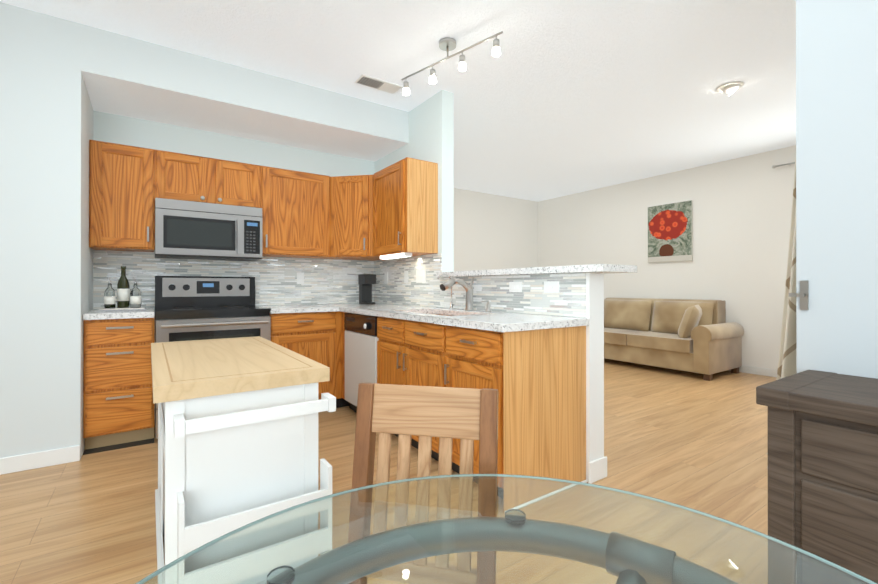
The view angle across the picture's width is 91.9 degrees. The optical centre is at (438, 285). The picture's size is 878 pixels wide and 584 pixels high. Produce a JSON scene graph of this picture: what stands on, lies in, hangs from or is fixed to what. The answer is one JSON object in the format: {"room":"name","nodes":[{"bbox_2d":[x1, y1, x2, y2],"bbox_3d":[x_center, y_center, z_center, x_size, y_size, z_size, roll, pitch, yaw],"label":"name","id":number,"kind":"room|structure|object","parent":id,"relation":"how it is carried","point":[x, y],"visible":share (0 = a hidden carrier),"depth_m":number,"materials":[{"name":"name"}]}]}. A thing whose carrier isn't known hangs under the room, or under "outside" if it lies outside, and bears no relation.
{"room":"kitchen","nodes":[
{"label":"kitchen","id":0,"kind":"room"},
{"bbox_2d":[0,2,92,459],"bbox_3d":[-4.396,-0.280,1.710,4.622,2.740,0.854,0,0,-34],"label":"wall","id":1,"kind":"structure","parent":0,"point":[46,250],"depth_m":2.56,"materials":[{"name":"white paint"}]},
{"bbox_2d":[0,445,79,474],"bbox_3d":[-4.152,1.042,1.349,4.621,0.095,0.013,0,0,-34],"label":"baseboard","id":2,"kind":"structure","parent":1,"relation":"attached to","point":[23,462],"depth_m":2.54,"materials":[{"name":"white"}]},
{"bbox_2d":[93,111,373,418],"bbox_3d":[-1.667,-0.274,4.025,2.498,2.740,0.120,0,0,-34],"label":"wall","id":3,"kind":"structure","parent":0,"point":[119,129],"depth_m":3.76,"materials":[{"name":"white paint"}]},
{"bbox_2d":[89,140,156,251],"bbox_3d":[-2.406,-0.659,3.253,0.376,0.766,0.317,0,0,-34],"label":"upper cabinet","id":4,"kind":"object","parent":3,"relation":"attached to","point":[122,178],"depth_m":3.12,"materials":[{"name":"brown wood"}]},
{"bbox_2d":[157,150,212,202],"bbox_3d":[-2.094,-0.659,3.466,0.380,0.766,0.317,0,0,-34],"label":"upper cabinet","id":5,"kind":"object","parent":3,"relation":"attached to","point":[180,176],"depth_m":3.34,"materials":[{"name":"brown wood"}]},
{"bbox_2d":[155,198,261,260],"bbox_3d":[-1.904,-0.442,3.524,0.754,0.431,0.418,0,0,-34],"label":"microwave","id":6,"kind":"object","parent":5,"relation":"attached to","point":[196,230],"visible":1,"depth_m":3.36,"materials":[{"name":"silver metal"}]},
{"bbox_2d":[93,250,372,308],"bbox_3d":[-1.694,-0.046,3.927,2.340,0.456,0.009,0,0,-34],"label":"tile backsplash","id":7,"kind":"structure","parent":3,"relation":"attached to","point":[330,281],"depth_m":3.95,"materials":[{"name":"tile"}]},
{"bbox_2d":[297,272,303,283],"bbox_3d":[-1.354,-0.074,4.150,0.070,0.115,0.005,0,0,-34],"label":"electrical outlet plate","id":8,"kind":"object","parent":7,"relation":"attached to","point":[300,275],"depth_m":4.15,"materials":[{"name":"white plastic"}]},
{"bbox_2d":[213,158,264,255],"bbox_3d":[-1.781,-0.658,3.681,0.380,0.766,0.317,0,0,-34],"label":"upper cabinet","id":9,"kind":"object","parent":3,"relation":"attached to","point":[234,183],"depth_m":3.57,"materials":[{"name":"brown wood"}]},
{"bbox_2d":[264,166,332,258],"bbox_3d":[-1.374,-0.658,3.960,0.606,0.766,0.317,0,0,-34],"label":"upper cabinet","id":10,"kind":"object","parent":3,"relation":"attached to","point":[298,205],"depth_m":3.85,"materials":[{"name":"brown wood"}]},
{"bbox_2d":[333,175,368,259],"bbox_3d":[-0.821,-0.654,3.972,0.251,0.740,0.251,0,0,-34],"label":"upper cabinet","id":11,"kind":"object","parent":3,"relation":"attached to","point":[350,193],"depth_m":3.97,"materials":[{"name":"brown wood"}]},
{"bbox_2d":[81,24,408,161],"bbox_3d":[-1.475,-1.498,3.642,2.378,0.295,0.734,0,0,-34],"label":"soffit","id":12,"kind":"structure","parent":0,"point":[127,76],"depth_m":3.28,"materials":[{"name":"white paint"}]},
{"bbox_2d":[0,358,776,583],"bbox_3d":[0.019,1.140,1.346,11.500,0.100,9.800,0,0,-34],"label":"floor","id":13,"kind":"structure","parent":0,"point":[695,441],"depth_m":2.44,"materials":[{"name":"brown wood"}]},
{"bbox_2d":[83,317,154,454],"bbox_3d":[-2.324,0.659,3.116,0.385,0.870,0.630,0,0,-34],"label":"base cabinet","id":14,"kind":"object","parent":13,"relation":"on","point":[118,406],"depth_m":2.86,"materials":[{"name":"brown wood"}]},
{"bbox_2d":[154,276,270,438],"bbox_3d":[-1.810,0.507,3.384,0.756,1.175,0.723,0,0,-34],"label":"range","id":15,"kind":"object","parent":13,"relation":"on","point":[188,308],"visible":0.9,"depth_m":3.32,"materials":[{"name":"silver metal"}]},
{"bbox_2d":[151,336,335,569],"bbox_3d":[-0.911,0.691,1.815,0.525,0.801,1.207,0,0,-34],"label":"island cart","id":16,"kind":"object","parent":13,"relation":"on","point":[237,433],"visible":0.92,"depth_m":1.39,"materials":[{"name":"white wood"}]},
{"bbox_2d":[270,311,353,409],"bbox_3d":[-1.003,0.661,3.968,1.225,0.870,0.719,0,0,-34],"label":"base cabinet","id":17,"kind":"object","parent":13,"relation":"on","point":[319,337],"depth_m":3.64,"materials":[{"name":"brown wood"}]},
{"bbox_2d":[344,313,377,412],"bbox_3d":[-0.399,0.661,3.576,0.650,0.868,0.606,0,0,-34],"label":"dishwasher","id":18,"kind":"object","parent":13,"relation":"on","point":[361,339],"visible":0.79,"depth_m":3.41,"materials":[{"name":"white metal"}]},
{"bbox_2d":[377,314,441,436],"bbox_3d":[-0.094,0.658,3.165,0.632,0.872,0.416,0,0,-34],"label":"base cabinet","id":19,"kind":"object","parent":13,"relation":"on","point":[387,328],"depth_m":3.01,"materials":[{"name":"brown wood"}]},
{"bbox_2d":[83,264,636,332],"bbox_3d":[-0.763,0.053,2.839,2.646,0.335,2.836,0,0,-34],"label":"countertop","id":20,"kind":"structure","parent":19,"relation":"on","point":[503,322],"depth_m":2.68,"materials":[{"name":"stone"}]},
{"bbox_2d":[97,266,145,311],"bbox_3d":[-2.313,0.018,3.108,0.280,0.324,0.170,0,0,-34],"label":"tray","id":21,"kind":"object","parent":20,"relation":"on","point":[125,296],"visible":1,"depth_m":3.10,"materials":[{"name":"silver metal"}]},
{"bbox_2d":[358,273,375,303],"bbox_3d":[-0.731,0.026,4.320,0.120,0.314,0.170,0,0,-34],"label":"coffee maker","id":22,"kind":"object","parent":20,"relation":"on","point":[366,281],"visible":0.98,"depth_m":4.30,"materials":[{"name":"black plastic"}]},
{"bbox_2d":[437,274,453,308],"bbox_3d":[0.053,0.044,3.257,0.157,0.274,0.050,0,0,-34],"label":"filter faucet","id":23,"kind":"object","parent":20,"relation":"on","point":[451,305],"visible":0.94,"depth_m":3.28,"materials":[{"name":"silver metal"}]},
{"bbox_2d":[440,278,473,310],"bbox_3d":[0.135,0.062,3.052,0.298,0.237,0.072,0,0,-34],"label":"faucet","id":24,"kind":"object","parent":20,"relation":"on","point":[446,285],"visible":1,"depth_m":3.08,"materials":[{"name":"silver metal"}]},
{"bbox_2d":[481,300,490,311],"bbox_3d":[0.326,0.140,2.928,0.081,0.080,0.042,0,0,-34],"label":"soap pump","id":25,"kind":"object","parent":20,"relation":"on","point":[488,307],"visible":1,"depth_m":2.93,"materials":[{"name":"silver metal"}]},
{"bbox_2d":[352,383,497,488],"bbox_3d":[-0.069,0.650,0.695,0.379,0.879,0.464,0,0,12],"label":"chair","id":26,"kind":"object","parent":13,"relation":"on","point":[467,417],"visible":0.5,"depth_m":0.88,"materials":[{"name":"brown wood"}]},
{"bbox_2d":[399,315,451,460],"bbox_3d":[0.156,0.657,2.799,0.632,0.872,0.470,0,0,-34],"label":"base cabinet","id":27,"kind":"object","parent":13,"relation":"on","point":[418,341],"depth_m":2.66,"materials":[{"name":"brown wood"}]},
{"bbox_2d":[439,324,587,482],"bbox_3d":[0.429,0.656,2.402,0.632,0.872,0.493,0,0,-34],"label":"base cabinet","id":28,"kind":"object","parent":13,"relation":"on","point":[536,379],"depth_m":2.19,"materials":[{"name":"brown wood"}]},
{"bbox_2d":[604,297,743,380],"bbox_3d":[2.884,0.641,5.934,0.910,0.918,2.069,0,0,-34],"label":"sofa","id":29,"kind":"object","parent":13,"relation":"on","point":[701,336],"visible":0.83,"depth_m":5.41,"materials":[{"name":"fabric"}]},
{"bbox_2d":[756,370,877,583],"bbox_3d":[1.624,0.697,0.763,0.481,0.782,1.622,0,0,-34],"label":"buffet","id":30,"kind":"object","parent":13,"relation":"on","point":[823,464],"visible":0.98,"depth_m":1.19,"materials":[{"name":"brown wood"}]},
{"bbox_3d":[0.096,0.718,0.300,0.726,0.737,0.739,0,0,-34],"label":"table base","id":31,"kind":"object","parent":13,"relation":"on","visible":0},
{"bbox_2d":[135,474,876,583],"bbox_3d":[0.077,0.343,0.309,0.921,0.012,0.921,0,0,-34],"label":"glass table","id":32,"kind":"object","parent":31,"relation":"on","point":[481,529],"visible":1,"depth_m":0.56,"materials":[{"name":"clear glass"}]},
{"bbox_2d":[0,0,795,200],"bbox_3d":[0.019,-1.700,1.353,11.500,0.100,9.800,0,0,-34],"label":"ceiling","id":33,"kind":"structure","parent":0,"point":[557,98],"depth_m":3.16,"materials":[{"name":"white paint"}]},
{"bbox_2d":[354,74,402,93],"bbox_3d":[-0.493,-1.640,3.462,0.360,0.010,0.160,0,0,-34],"label":"ceiling vent","id":34,"kind":"object","parent":33,"relation":"in","point":[376,83],"visible":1,"depth_m":3.45,"materials":[{"name":"white metal"}]},
{"bbox_2d":[401,31,502,95],"bbox_3d":[0.054,-1.532,2.867,0.241,0.230,0.864,0,0,-34],"label":"track light","id":35,"kind":"object","parent":33,"relation":"attached to","point":[447,44],"visible":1,"depth_m":2.83,"materials":[{"name":"silver metal"}]},
{"bbox_2d":[715,81,743,94],"bbox_3d":[2.400,-1.618,3.505,0.200,0.088,0.200,0,0,-34],"label":"recessed light","id":36,"kind":"object","parent":33,"relation":"in","point":[731,86],"visible":1,"depth_m":3.47,"materials":[{"name":"white"}]},
{"bbox_2d":[454,188,537,270],"bbox_3d":[0.248,-0.267,7.155,4.200,2.740,0.120,0,0,-34],"label":"wall","id":37,"kind":"structure","parent":0,"point":[492,231],"depth_m":7.58,"materials":[{"name":"white paint"}]},
{"bbox_2d":[374,0,877,479],"bbox_3d":[1.185,-0.279,1.966,0.132,2.740,9.500,0,0,-34],"label":"wall","id":38,"kind":"structure","parent":0,"point":[837,160],"depth_m":1.54,"materials":[{"name":"grey paint"}]},
{"bbox_2d":[369,157,436,259],"bbox_3d":[-0.323,-0.658,3.780,0.319,0.766,0.562,0,0,-34],"label":"upper cabinet","id":39,"kind":"object","parent":38,"relation":"attached to","point":[391,209],"depth_m":3.55,"materials":[{"name":"brown wood"}]},
{"bbox_2d":[380,252,411,258],"bbox_3d":[-0.382,-0.260,3.705,0.070,0.030,0.460,0,0,-34],"label":"under-cabinet light","id":40,"kind":"object","parent":39,"relation":"attached to","point":[397,255],"visible":1,"depth_m":3.64,"materials":[{"name":"white plastic"}]},
{"bbox_2d":[373,253,585,317],"bbox_3d":[0.059,-0.047,3.493,0.009,0.456,2.705,0,0,-34],"label":"tile backsplash","id":41,"kind":"structure","parent":38,"relation":"attached to","point":[570,301],"depth_m":3.14,"materials":[{"name":"tile"}]},
{"bbox_2d":[384,272,387,282],"bbox_3d":[-0.542,-0.083,4.358,0.005,0.115,0.070,0,0,-34],"label":"electrical outlet plate","id":42,"kind":"object","parent":41,"relation":"attached to","point":[385,273],"depth_m":4.36,"materials":[{"name":"white plastic"}]},
{"bbox_2d":[404,271,407,282],"bbox_3d":[-0.311,-0.084,4.021,0.005,0.115,0.070,0,0,-34],"label":"electrical outlet plate","id":43,"kind":"object","parent":41,"relation":"attached to","point":[405,272],"depth_m":4.02,"materials":[{"name":"white plastic"}]},
{"bbox_2d":[416,270,425,282],"bbox_3d":[-0.163,-0.085,3.801,0.009,0.115,0.165,0,0,-34],"label":"electrical outlet plate","id":44,"kind":"object","parent":41,"relation":"attached to","point":[420,274],"depth_m":3.79,"materials":[{"name":"white plastic"}]},
{"bbox_2d":[509,282,521,291],"bbox_3d":[0.509,0.008,2.823,0.005,0.070,0.115,0,0,-34],"label":"electrical outlet plate","id":45,"kind":"object","parent":41,"relation":"attached to","point":[513,286],"depth_m":2.82,"materials":[{"name":"white plastic"}]},
{"bbox_2d":[544,281,558,292],"bbox_3d":[0.680,0.008,2.570,0.009,0.070,0.115,0,0,-34],"label":"electrical outlet plate","id":46,"kind":"object","parent":41,"relation":"attached to","point":[551,286],"depth_m":2.57,"materials":[{"name":"white plastic"}]},
{"bbox_2d":[588,456,606,478],"bbox_3d":[0.544,1.036,3.022,0.020,0.115,1.456,0,0,-34],"label":"baseboard","id":47,"kind":"structure","parent":38,"relation":"attached to","point":[597,469],"depth_m":2.39,"materials":[{"name":"white"}]},
{"bbox_2d":[789,281,808,309],"bbox_3d":[1.349,0.035,1.593,0.030,0.110,0.051,0,0,-34],"label":"light switch","id":48,"kind":"object","parent":38,"relation":"attached to","point":[803,294],"visible":1,"depth_m":1.58,"materials":[{"name":"grey"}]},
{"bbox_2d":[538,145,795,369],"bbox_3d":[4.650,-0.274,4.340,0.120,2.740,9.500,0,0,-34],"label":"wall","id":49,"kind":"structure","parent":0,"point":[742,208],"depth_m":5.71,"materials":[{"name":"white paint"}]},
{"bbox_2d":[648,200,692,262],"bbox_3d":[3.329,-0.767,6.133,0.032,0.835,0.630,0,0,-34],"label":"painting","id":50,"kind":"object","parent":49,"relation":"attached to","point":[670,232],"visible":0.98,"depth_m":6.10,"materials":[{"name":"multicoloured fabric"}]},
{"bbox_2d":[729,365,776,376],"bbox_3d":[4.594,1.049,4.298,0.016,0.095,9.500,0,0,-34],"label":"baseboard","id":51,"kind":"structure","parent":49,"relation":"attached to","point":[744,368],"depth_m":5.24,"materials":[{"name":"white"}]},
{"bbox_2d":[772,162,794,168],"bbox_3d":[4.424,-1.423,4.483,0.091,0.044,1.487,0,0,-34],"label":"rod","id":52,"kind":"object","parent":49,"relation":"attached to","point":[774,166],"visible":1,"depth_m":5.00,"materials":[{"name":"silver metal"}]},
{"bbox_3d":[2.295,-1.573,0.950,0.060,0.154,2.564,0,0,-34],"label":"curtain rod","id":53,"kind":"object","parent":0,"visible":0},
{"bbox_2d":[767,158,796,468],"bbox_3d":[1.658,-0.302,1.869,0.142,2.365,0.382,0,0,-34],"label":"drape","id":54,"kind":"object","parent":53,"relation":"hanging from","point":[787,363],"visible":0.06,"depth_m":1.94,"materials":[{"name":"beige fabric"}]}
]}

